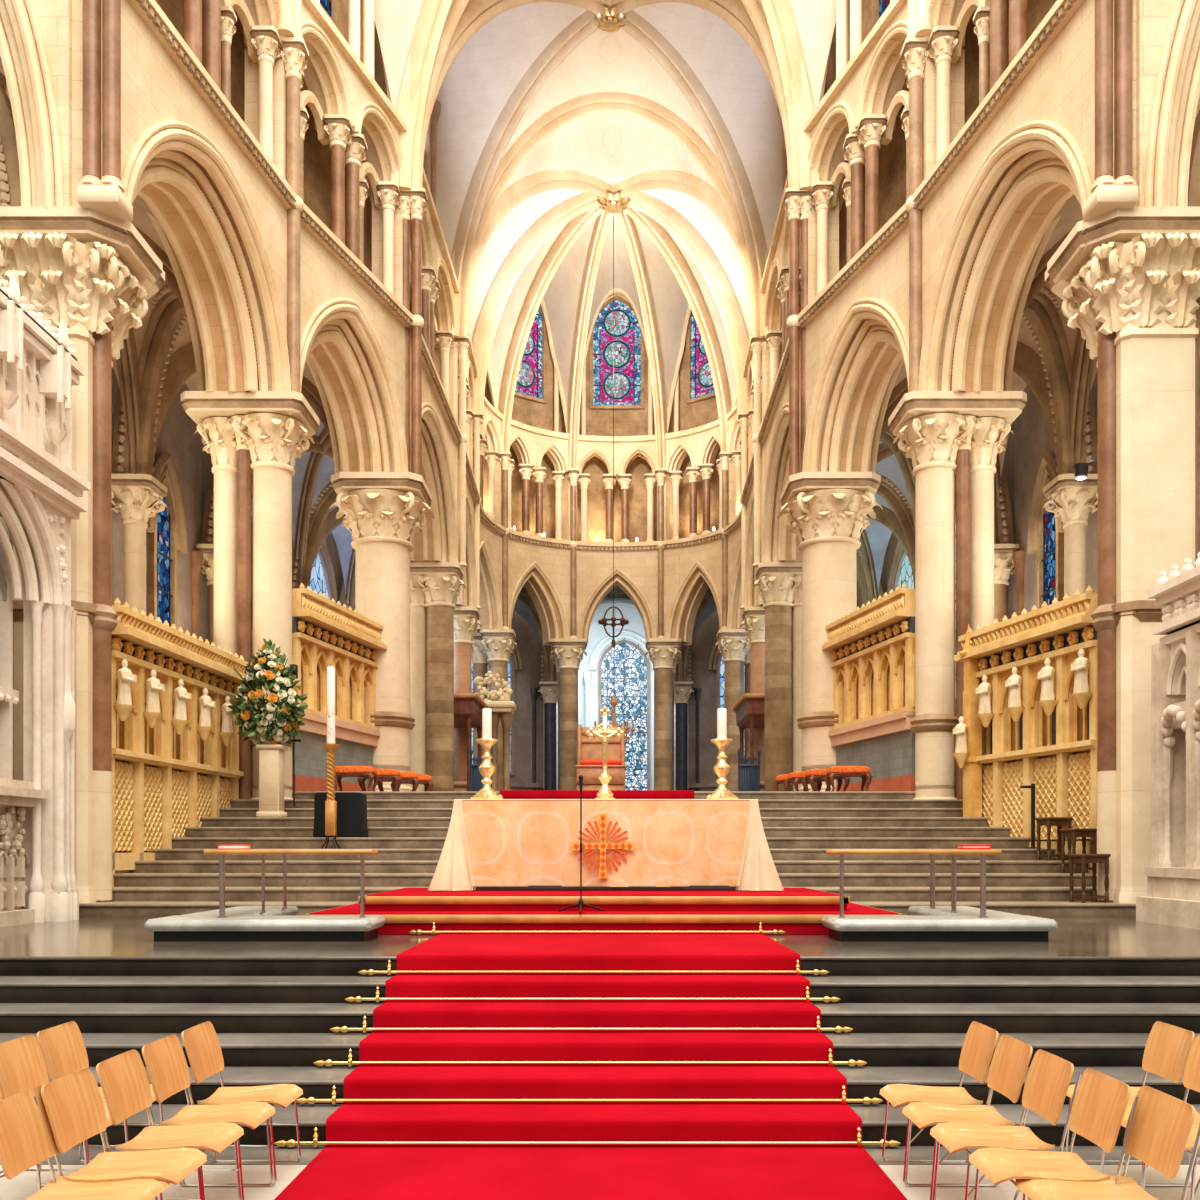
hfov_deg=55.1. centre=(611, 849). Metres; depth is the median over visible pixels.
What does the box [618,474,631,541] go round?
colonnette
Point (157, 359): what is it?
ceiling
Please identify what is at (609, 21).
boss
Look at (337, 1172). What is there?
carpet
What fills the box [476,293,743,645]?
wall
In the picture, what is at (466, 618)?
stone pier
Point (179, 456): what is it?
wall
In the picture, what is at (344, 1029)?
rod
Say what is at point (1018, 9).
colonnette
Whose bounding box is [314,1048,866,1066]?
rod
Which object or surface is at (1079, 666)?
saint statue
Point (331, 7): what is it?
window
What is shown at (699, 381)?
window
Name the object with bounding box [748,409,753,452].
colonnette
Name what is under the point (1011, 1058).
chair
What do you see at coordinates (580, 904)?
microphone stand
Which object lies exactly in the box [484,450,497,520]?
colonnette
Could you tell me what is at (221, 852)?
rail
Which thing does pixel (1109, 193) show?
shaft
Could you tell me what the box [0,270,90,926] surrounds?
stone monument
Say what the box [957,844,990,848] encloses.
book
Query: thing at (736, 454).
colonnette
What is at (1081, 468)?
spotlight
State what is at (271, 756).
pedestal
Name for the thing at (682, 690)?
column
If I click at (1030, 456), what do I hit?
wall
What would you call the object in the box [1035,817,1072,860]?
stool
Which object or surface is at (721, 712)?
candle
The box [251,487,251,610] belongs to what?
window
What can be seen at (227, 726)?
saint statue
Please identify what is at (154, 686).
saint statue
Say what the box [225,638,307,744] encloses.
flower arrangement
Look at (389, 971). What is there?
rod
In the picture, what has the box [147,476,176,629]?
window
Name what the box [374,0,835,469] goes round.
ceiling
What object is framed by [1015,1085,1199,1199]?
chair
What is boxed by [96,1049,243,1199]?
chair
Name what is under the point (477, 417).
shaft
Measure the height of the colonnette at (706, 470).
2.700 m
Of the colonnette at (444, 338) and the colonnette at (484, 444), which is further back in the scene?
the colonnette at (484, 444)
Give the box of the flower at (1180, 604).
[1174,599,1185,616]
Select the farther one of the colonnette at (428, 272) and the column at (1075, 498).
the colonnette at (428, 272)
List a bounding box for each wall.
[0,0,479,606]
[112,368,543,789]
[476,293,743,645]
[557,586,674,789]
[688,370,1097,790]
[741,0,1199,607]
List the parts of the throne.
panel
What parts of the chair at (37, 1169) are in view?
frame, frame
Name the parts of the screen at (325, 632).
red skirting, grey panel, string moulding, cornice, sill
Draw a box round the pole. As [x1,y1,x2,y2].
[285,664,301,807]
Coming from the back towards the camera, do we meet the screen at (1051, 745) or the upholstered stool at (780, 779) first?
the upholstered stool at (780, 779)
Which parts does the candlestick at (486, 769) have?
stem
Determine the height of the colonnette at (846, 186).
2.400 m
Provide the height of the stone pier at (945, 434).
7.500 m
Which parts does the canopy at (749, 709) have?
post, post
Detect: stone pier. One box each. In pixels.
[0,206,164,902]
[181,391,319,798]
[329,472,434,790]
[410,562,465,790]
[454,606,481,780]
[472,629,517,790]
[551,638,586,789]
[645,638,680,789]
[714,629,749,790]
[740,606,764,780]
[752,562,801,790]
[777,472,882,790]
[888,391,1026,798]
[1045,206,1199,902]
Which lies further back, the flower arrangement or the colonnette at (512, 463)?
the colonnette at (512, 463)
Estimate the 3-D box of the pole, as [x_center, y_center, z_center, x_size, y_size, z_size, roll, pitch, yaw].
[-5.620,-2.005,20.322,0.320,2.540,0.320,0,0,0]
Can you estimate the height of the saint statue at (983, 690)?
0.644 m
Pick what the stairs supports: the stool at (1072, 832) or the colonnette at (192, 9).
the stool at (1072, 832)
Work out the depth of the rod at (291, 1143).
7.02 m
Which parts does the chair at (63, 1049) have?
backrest, frame, frame, seat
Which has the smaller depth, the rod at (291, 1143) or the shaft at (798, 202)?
the rod at (291, 1143)
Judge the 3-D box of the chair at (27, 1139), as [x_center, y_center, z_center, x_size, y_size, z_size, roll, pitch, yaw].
[-2.153,1.411,4.659,0.586,0.837,0.500,0,0,0]
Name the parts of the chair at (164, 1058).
backrest, frame, seat, frame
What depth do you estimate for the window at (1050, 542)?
25.85 m
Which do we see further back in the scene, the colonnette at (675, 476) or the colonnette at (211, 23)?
the colonnette at (675, 476)
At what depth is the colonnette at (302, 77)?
21.80 m
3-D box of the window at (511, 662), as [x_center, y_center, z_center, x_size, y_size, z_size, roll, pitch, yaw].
[-5.235,-6.295,49.472,2.540,6.051,0.150,0,0,-44]
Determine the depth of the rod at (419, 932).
11.67 m
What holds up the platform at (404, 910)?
on the stairs
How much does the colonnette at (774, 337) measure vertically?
2.700 m
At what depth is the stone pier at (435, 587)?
32.97 m
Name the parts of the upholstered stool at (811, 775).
leg, leg, seat, rail, leg, leg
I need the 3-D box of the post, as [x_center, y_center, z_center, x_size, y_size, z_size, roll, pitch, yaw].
[6.456,-0.522,17.715,0.320,1.000,0.254,0,0,0]
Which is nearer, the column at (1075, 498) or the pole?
the pole
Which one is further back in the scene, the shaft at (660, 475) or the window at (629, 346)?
the window at (629, 346)
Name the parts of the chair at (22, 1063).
backrest, frame, seat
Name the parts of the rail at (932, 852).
post, rail, post, post, post, post, post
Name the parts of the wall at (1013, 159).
gallery arch moulding, arch moulding, arch moulding, gallery arch moulding, arch moulding, gallery arch moulding, gallery arch moulding, arch moulding, transept arch moulding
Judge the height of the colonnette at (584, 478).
2.700 m
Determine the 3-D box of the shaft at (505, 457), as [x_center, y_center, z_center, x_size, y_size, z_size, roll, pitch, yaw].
[-3.999,-11.520,42.989,0.437,6.600,0.481,0,0,0]
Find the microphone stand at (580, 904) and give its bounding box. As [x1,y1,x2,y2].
[559,775,603,913]
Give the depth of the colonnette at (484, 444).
41.36 m
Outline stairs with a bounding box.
[0,791,1199,1199]
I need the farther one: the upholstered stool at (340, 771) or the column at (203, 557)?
the column at (203, 557)
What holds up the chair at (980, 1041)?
on the stairs
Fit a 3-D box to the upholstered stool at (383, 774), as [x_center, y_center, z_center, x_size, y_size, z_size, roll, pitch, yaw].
[-4.640,-1.343,22.996,0.840,0.546,0.574,0,0,-7]
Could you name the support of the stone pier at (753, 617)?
on the stairs
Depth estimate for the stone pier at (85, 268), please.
15.02 m
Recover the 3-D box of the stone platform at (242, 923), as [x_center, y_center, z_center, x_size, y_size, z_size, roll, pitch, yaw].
[-3.361,0.765,12.254,2.146,0.210,2.768,0,0,0]
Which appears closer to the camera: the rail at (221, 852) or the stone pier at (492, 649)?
the rail at (221, 852)
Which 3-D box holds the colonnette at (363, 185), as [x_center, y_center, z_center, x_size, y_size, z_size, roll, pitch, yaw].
[-5.453,-13.250,24.892,0.321,2.400,0.356,0,0,0]
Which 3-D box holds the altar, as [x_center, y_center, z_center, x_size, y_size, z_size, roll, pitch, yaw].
[-0.071,-0.062,14.032,4.217,1.088,1.180,0,0,0]
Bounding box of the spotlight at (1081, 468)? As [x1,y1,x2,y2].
[1074,460,1093,479]
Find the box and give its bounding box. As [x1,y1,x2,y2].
[313,792,367,836]
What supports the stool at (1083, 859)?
on the stairs
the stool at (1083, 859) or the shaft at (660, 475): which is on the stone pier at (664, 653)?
the shaft at (660, 475)
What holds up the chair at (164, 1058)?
on the stairs
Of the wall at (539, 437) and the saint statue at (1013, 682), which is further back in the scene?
the wall at (539, 437)
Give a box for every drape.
[428,800,474,890]
[736,800,783,890]
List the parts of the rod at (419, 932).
rod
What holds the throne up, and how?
on the stairs
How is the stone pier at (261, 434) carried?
on the stairs
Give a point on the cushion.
(582, 762)
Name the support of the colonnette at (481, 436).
on the wall at (539, 437)
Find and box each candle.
[326,666,334,743]
[482,708,491,737]
[717,708,726,737]
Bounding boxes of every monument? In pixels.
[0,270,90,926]
[473,671,515,790]
[1136,552,1199,929]
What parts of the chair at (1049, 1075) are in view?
frame, seat, frame, backrest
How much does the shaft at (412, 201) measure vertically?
6.600 m
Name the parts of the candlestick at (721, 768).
stem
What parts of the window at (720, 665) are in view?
glass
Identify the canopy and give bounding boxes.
[454,693,487,790]
[731,693,764,790]
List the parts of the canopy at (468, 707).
post, post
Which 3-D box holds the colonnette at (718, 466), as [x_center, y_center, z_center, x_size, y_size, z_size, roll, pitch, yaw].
[4.196,-13.400,43.621,0.491,2.700,0.544,0,0,0]
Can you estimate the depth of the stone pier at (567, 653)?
44.67 m
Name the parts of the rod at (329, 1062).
rod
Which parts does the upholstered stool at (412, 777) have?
leg, rail, seat, leg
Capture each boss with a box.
[594,8,626,32]
[597,193,629,213]
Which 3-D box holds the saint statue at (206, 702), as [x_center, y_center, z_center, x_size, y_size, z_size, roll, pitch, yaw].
[-6.711,-2.365,19.086,0.265,0.644,0.272,0,0,45]
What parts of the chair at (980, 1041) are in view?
frame, seat, frame, backrest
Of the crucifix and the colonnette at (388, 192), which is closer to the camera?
the crucifix
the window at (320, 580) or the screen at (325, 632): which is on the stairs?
the screen at (325, 632)
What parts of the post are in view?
arm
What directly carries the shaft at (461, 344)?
on the stone pier at (435, 587)
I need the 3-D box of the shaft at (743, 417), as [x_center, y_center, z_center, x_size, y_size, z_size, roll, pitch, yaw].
[4.500,-11.520,39.121,0.399,6.600,0.439,0,0,0]
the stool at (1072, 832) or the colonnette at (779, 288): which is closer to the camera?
the stool at (1072, 832)
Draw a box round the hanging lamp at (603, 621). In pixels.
[598,215,628,647]
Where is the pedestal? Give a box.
[255,744,287,816]
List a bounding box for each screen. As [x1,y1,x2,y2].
[112,598,247,886]
[292,583,386,790]
[822,583,914,790]
[953,586,1096,872]
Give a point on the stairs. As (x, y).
(1092, 995)
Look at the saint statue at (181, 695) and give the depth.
18.03 m
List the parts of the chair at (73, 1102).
backrest, frame, seat, frame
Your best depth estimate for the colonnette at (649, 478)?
45.17 m
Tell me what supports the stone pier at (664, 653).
on the stairs
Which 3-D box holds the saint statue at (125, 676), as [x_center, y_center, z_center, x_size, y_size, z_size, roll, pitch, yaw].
[-6.835,-2.365,16.218,0.265,0.644,0.272,0,0,45]
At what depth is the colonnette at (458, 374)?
35.75 m
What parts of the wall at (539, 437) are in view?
arch moulding, gallery arch moulding, arch moulding, gallery arch moulding, gallery arch moulding, arch moulding, gallery arch moulding, arch moulding, gallery arch moulding, arch moulding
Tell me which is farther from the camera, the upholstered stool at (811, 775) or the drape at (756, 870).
the upholstered stool at (811, 775)
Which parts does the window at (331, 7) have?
glass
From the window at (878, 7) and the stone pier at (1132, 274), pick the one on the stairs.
the stone pier at (1132, 274)
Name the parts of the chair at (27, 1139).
backrest, seat, frame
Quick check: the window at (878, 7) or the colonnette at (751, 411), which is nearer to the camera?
the window at (878, 7)
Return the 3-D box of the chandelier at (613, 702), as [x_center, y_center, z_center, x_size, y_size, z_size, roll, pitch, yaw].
[0.064,-4.695,36.901,1.275,3.350,1.275,0,0,-22]
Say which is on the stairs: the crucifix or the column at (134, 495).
the column at (134, 495)
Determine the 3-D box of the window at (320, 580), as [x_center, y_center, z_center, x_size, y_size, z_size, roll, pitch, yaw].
[-9.625,-6.595,37.108,0.150,6.650,4.240,0,0,1]
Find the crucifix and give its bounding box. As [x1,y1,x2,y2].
[586,706,623,798]
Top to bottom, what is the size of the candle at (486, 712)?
0.400 m
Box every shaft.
[77,0,132,221]
[276,0,302,37]
[280,37,308,392]
[396,187,426,474]
[451,335,469,566]
[473,412,482,608]
[499,452,510,628]
[568,468,578,637]
[655,468,665,637]
[719,452,730,628]
[738,412,747,608]
[750,335,767,566]
[783,187,813,475]
[900,37,929,391]
[907,0,932,37]
[1083,0,1137,220]
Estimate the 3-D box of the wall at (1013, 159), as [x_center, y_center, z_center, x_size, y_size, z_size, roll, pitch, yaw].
[7.485,-10.785,25.201,11.015,25.230,27.540,0,0,-28]
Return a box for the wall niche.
[0,517,18,778]
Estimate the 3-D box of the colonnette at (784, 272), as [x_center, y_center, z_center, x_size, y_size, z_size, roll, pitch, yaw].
[4.557,-13.400,29.302,0.548,2.700,0.606,0,0,0]
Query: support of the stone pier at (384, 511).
on the stairs
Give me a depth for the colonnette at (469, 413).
38.58 m
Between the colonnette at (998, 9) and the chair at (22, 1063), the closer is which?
the chair at (22, 1063)
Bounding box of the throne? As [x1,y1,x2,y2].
[575,724,626,789]
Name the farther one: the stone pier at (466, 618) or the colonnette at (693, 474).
the colonnette at (693, 474)
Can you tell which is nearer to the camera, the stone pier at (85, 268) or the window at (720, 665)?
the stone pier at (85, 268)
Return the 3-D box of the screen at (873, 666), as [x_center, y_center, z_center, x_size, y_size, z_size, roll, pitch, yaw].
[5.339,-3.074,23.575,0.700,3.964,3.850,0,0,-11]
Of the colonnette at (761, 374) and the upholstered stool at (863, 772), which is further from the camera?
the colonnette at (761, 374)
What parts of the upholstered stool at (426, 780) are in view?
rail, seat, leg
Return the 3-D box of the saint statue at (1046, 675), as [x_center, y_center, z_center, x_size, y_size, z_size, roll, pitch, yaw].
[6.571,-2.587,17.431,0.265,0.644,0.272,0,0,29]
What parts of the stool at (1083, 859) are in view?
leg, leg, seat, leg, leg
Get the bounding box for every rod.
[274,1127,900,1147]
[296,1085,882,1104]
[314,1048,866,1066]
[330,1016,852,1032]
[345,986,839,1002]
[358,960,828,975]
[409,922,785,934]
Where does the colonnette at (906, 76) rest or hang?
on the wall at (1013, 159)
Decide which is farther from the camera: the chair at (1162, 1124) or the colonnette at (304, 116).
the colonnette at (304, 116)
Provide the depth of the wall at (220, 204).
20.80 m
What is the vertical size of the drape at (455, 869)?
1.076 m
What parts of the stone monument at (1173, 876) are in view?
crest knob, cornice, crest knob, crest knob, crest knob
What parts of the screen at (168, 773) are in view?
diaper panel, diaper panel, string moulding, panel frame, sill, cornice, diaper panel, diaper panel, diaper panel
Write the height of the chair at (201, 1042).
0.837 m
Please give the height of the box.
0.715 m
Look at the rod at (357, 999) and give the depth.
8.88 m
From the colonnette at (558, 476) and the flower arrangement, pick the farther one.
the colonnette at (558, 476)
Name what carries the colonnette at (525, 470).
on the wall at (539, 437)
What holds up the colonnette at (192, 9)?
on the wall at (220, 204)
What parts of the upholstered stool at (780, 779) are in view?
leg, seat, rail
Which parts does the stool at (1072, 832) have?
leg, leg, seat, leg, leg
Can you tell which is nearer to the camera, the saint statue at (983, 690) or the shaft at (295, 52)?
the saint statue at (983, 690)
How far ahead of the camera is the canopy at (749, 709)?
35.73 m
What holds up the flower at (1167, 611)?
on the stone monument at (1173, 876)
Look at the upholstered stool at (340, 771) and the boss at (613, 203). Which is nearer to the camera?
the upholstered stool at (340, 771)
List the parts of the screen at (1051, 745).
diaper panel, diaper panel, cornice, string moulding, sill, panel frame, diaper panel, diaper panel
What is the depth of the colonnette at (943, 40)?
20.70 m
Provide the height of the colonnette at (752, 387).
2.700 m
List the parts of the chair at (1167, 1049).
seat, frame, frame, backrest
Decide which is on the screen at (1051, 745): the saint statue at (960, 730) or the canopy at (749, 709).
the saint statue at (960, 730)
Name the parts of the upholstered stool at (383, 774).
leg, rail, seat, leg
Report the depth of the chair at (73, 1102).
5.09 m
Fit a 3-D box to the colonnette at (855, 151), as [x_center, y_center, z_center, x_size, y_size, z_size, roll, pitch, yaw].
[5.107,-13.400,23.918,0.548,2.700,0.606,0,0,0]
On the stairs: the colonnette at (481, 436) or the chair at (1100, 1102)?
the chair at (1100, 1102)
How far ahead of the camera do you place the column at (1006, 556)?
28.06 m
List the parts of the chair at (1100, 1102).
frame, seat, frame, backrest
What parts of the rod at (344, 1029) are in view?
rod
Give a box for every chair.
[0,1034,128,1173]
[0,1085,169,1199]
[0,1086,88,1190]
[34,1068,206,1199]
[36,1021,162,1186]
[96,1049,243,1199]
[142,1034,274,1199]
[181,1021,302,1186]
[879,1021,998,1186]
[902,1034,1032,1199]
[930,1049,1080,1199]
[969,1068,1138,1199]
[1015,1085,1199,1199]
[1065,1021,1194,1186]
[1100,1034,1199,1189]
[1141,1125,1199,1199]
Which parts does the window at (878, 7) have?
glass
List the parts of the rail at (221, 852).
post, post, post, post, post, rail, post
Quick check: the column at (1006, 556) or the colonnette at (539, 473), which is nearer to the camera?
the column at (1006, 556)
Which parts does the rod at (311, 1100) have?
rod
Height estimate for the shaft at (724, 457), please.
6.600 m
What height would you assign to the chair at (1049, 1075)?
0.837 m
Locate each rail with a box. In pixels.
[204,849,377,917]
[826,849,1001,917]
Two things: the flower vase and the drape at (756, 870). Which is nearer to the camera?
the drape at (756, 870)
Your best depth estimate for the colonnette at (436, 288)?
29.82 m
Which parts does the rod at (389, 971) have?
rod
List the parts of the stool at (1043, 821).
leg, leg, seat, leg, leg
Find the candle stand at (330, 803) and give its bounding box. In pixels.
[321,743,340,848]
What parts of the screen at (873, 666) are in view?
cornice, sill, string moulding, red skirting, grey panel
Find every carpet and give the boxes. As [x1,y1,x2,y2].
[274,934,906,1199]
[500,790,693,798]
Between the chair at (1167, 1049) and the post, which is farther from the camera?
the post
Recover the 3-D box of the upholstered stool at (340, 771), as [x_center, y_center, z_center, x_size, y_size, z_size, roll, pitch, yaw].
[-4.961,-1.343,22.194,0.840,0.546,0.574,0,0,0]
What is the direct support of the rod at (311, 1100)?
on the carpet at (337, 1172)
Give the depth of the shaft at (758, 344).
33.21 m
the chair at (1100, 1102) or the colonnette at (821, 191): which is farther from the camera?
the colonnette at (821, 191)
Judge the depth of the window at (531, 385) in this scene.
45.24 m
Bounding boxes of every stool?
[334,766,378,790]
[357,769,401,790]
[377,772,418,790]
[390,774,433,790]
[773,774,817,790]
[785,771,830,790]
[802,769,849,790]
[824,766,872,790]
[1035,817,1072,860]
[1059,828,1096,873]
[1067,854,1110,902]
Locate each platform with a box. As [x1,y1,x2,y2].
[144,906,384,940]
[302,888,904,933]
[822,906,1057,940]
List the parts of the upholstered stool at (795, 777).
leg, seat, leg, rail, leg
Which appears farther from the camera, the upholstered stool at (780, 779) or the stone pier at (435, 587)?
the stone pier at (435, 587)
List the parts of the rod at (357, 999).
rod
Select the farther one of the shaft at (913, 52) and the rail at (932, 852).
the shaft at (913, 52)
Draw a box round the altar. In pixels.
[428,799,783,890]
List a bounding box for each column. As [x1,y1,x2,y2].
[112,474,166,612]
[190,544,213,644]
[530,681,557,789]
[674,681,700,790]
[994,544,1024,621]
[1043,474,1097,597]
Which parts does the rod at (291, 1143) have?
rod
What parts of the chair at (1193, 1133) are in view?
frame, seat, frame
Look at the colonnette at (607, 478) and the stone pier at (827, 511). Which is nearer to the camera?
the stone pier at (827, 511)
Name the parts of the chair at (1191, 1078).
frame, seat, backrest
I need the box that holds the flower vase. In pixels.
[256,733,273,743]
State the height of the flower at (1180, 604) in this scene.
0.202 m
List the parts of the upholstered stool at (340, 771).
leg, leg, seat, rail, leg, leg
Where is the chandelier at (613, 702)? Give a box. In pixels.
[594,695,635,740]
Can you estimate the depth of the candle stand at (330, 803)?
17.69 m
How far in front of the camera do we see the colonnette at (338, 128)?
23.19 m
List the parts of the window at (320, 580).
glass, frame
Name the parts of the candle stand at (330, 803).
twisted stem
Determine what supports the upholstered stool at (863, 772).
on the stairs
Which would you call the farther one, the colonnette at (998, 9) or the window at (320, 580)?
the window at (320, 580)
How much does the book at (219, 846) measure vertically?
0.048 m
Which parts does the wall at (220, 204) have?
transept arch moulding, arch moulding, gallery arch moulding, gallery arch moulding, arch moulding, gallery arch moulding, arch moulding, gallery arch moulding, arch moulding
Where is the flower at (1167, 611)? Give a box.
[1161,605,1172,621]
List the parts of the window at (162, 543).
glass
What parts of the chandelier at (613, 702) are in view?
stem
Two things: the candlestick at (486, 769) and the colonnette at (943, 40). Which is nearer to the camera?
the candlestick at (486, 769)
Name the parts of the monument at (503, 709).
cornice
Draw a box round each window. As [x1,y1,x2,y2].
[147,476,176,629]
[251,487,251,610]
[310,549,331,599]
[320,0,338,29]
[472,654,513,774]
[514,304,546,403]
[589,296,644,409]
[598,638,649,789]
[686,310,715,403]
[716,653,723,763]
[871,0,889,29]
[893,549,913,590]
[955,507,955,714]
[1037,476,1063,608]
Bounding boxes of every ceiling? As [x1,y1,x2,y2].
[0,72,1199,680]
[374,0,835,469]
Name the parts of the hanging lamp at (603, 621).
iron crown, cord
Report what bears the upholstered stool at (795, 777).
on the stairs
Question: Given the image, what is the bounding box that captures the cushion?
[580,760,621,764]
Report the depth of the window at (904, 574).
37.89 m
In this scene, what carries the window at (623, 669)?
in the wall at (599, 641)
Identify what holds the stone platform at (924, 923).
on the stairs
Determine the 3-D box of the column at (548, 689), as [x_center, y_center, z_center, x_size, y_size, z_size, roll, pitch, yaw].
[-2.769,-3.260,51.341,1.913,8.380,1.229,0,0,0]
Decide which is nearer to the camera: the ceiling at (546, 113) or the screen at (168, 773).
the screen at (168, 773)
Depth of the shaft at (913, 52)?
21.09 m
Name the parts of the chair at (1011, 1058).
frame, seat, frame, backrest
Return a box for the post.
[1020,784,1041,848]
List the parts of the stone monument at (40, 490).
arch moulding, cornice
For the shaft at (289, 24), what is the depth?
20.89 m
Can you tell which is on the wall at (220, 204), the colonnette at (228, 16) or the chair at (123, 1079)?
the colonnette at (228, 16)
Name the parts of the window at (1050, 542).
glass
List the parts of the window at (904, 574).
frame, glass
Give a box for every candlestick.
[471,738,502,798]
[706,738,737,798]
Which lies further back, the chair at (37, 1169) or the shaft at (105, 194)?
the shaft at (105, 194)
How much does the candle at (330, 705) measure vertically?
1.230 m
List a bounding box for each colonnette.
[183,0,201,63]
[202,0,220,89]
[221,6,236,103]
[249,25,281,160]
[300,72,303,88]
[300,107,308,202]
[322,114,352,244]
[345,133,367,259]
[359,178,367,263]
[376,181,399,294]
[422,266,435,351]
[430,279,439,361]
[435,330,453,399]
[458,374,467,424]
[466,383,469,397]
[466,409,472,455]
[473,432,482,473]
[480,438,486,506]
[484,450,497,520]
[508,459,514,528]
[518,464,532,534]
[532,467,546,536]
[552,471,564,539]
[578,473,589,541]
[602,474,615,541]
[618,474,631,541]
[644,473,655,541]
[669,471,681,538]
[686,467,699,536]
[699,464,713,533]
[716,459,721,529]
[731,450,740,517]
[747,433,747,471]
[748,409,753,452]
[751,383,753,396]
[753,374,761,421]
[766,330,781,393]
[776,279,784,355]
[779,266,800,346]
[810,181,834,293]
[842,178,850,263]
[843,133,864,258]
[857,114,887,243]
[901,107,908,200]
[905,71,908,88]
[928,26,959,162]
[973,6,989,104]
[990,0,1007,89]
[1009,0,1027,63]
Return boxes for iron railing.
[469,748,492,790]
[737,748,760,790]
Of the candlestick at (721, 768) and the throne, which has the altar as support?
the candlestick at (721, 768)
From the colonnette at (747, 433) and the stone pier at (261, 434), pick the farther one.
the colonnette at (747, 433)
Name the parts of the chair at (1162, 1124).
frame, seat, backrest, frame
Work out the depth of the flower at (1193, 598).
13.16 m
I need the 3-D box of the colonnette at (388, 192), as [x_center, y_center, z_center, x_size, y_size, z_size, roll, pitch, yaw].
[-4.984,-13.400,25.604,0.491,2.700,0.544,0,0,0]
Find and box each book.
[217,844,250,848]
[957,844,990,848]
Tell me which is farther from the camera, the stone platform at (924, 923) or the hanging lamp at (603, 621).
the hanging lamp at (603, 621)
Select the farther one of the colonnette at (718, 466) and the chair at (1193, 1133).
the colonnette at (718, 466)
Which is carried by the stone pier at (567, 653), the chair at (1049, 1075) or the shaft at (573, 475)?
the shaft at (573, 475)
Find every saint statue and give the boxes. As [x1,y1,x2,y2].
[117,659,136,704]
[146,670,164,712]
[174,679,191,719]
[199,688,215,726]
[221,696,234,732]
[953,716,966,752]
[976,675,990,713]
[1005,667,1021,706]
[1037,658,1054,700]
[1070,649,1088,692]
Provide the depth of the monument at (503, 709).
38.66 m
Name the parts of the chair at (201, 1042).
backrest, frame, seat, frame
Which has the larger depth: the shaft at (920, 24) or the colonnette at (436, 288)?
the colonnette at (436, 288)
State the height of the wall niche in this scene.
3.203 m
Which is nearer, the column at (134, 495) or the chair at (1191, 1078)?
the chair at (1191, 1078)
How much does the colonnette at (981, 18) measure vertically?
2.400 m
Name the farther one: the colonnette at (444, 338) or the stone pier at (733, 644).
the stone pier at (733, 644)
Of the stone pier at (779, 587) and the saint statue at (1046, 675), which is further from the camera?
the stone pier at (779, 587)
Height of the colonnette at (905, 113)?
2.400 m
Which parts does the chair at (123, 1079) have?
backrest, frame, seat, frame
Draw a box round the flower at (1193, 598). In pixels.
[1186,593,1198,611]
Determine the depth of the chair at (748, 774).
35.02 m
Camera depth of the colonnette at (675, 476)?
44.85 m
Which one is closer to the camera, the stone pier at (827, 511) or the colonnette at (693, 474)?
the stone pier at (827, 511)
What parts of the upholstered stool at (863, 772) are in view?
leg, leg, rail, seat, leg, leg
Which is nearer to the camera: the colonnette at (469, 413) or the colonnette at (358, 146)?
the colonnette at (358, 146)
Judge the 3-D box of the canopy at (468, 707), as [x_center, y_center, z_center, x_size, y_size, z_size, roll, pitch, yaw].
[-4.925,-2.971,37.134,1.610,3.760,3.469,0,0,0]
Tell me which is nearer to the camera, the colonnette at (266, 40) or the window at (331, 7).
the colonnette at (266, 40)
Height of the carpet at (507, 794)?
0.194 m
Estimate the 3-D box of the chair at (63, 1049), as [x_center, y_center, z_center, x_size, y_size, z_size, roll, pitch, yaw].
[-2.873,1.411,6.491,0.586,0.837,0.500,0,0,0]
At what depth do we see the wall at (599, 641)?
61.50 m
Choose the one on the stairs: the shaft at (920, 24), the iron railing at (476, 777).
the iron railing at (476, 777)
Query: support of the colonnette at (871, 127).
on the wall at (1013, 159)
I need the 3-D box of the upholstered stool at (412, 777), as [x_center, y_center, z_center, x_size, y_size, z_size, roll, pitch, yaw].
[-4.429,-1.343,23.799,0.840,0.546,0.574,0,0,-14]

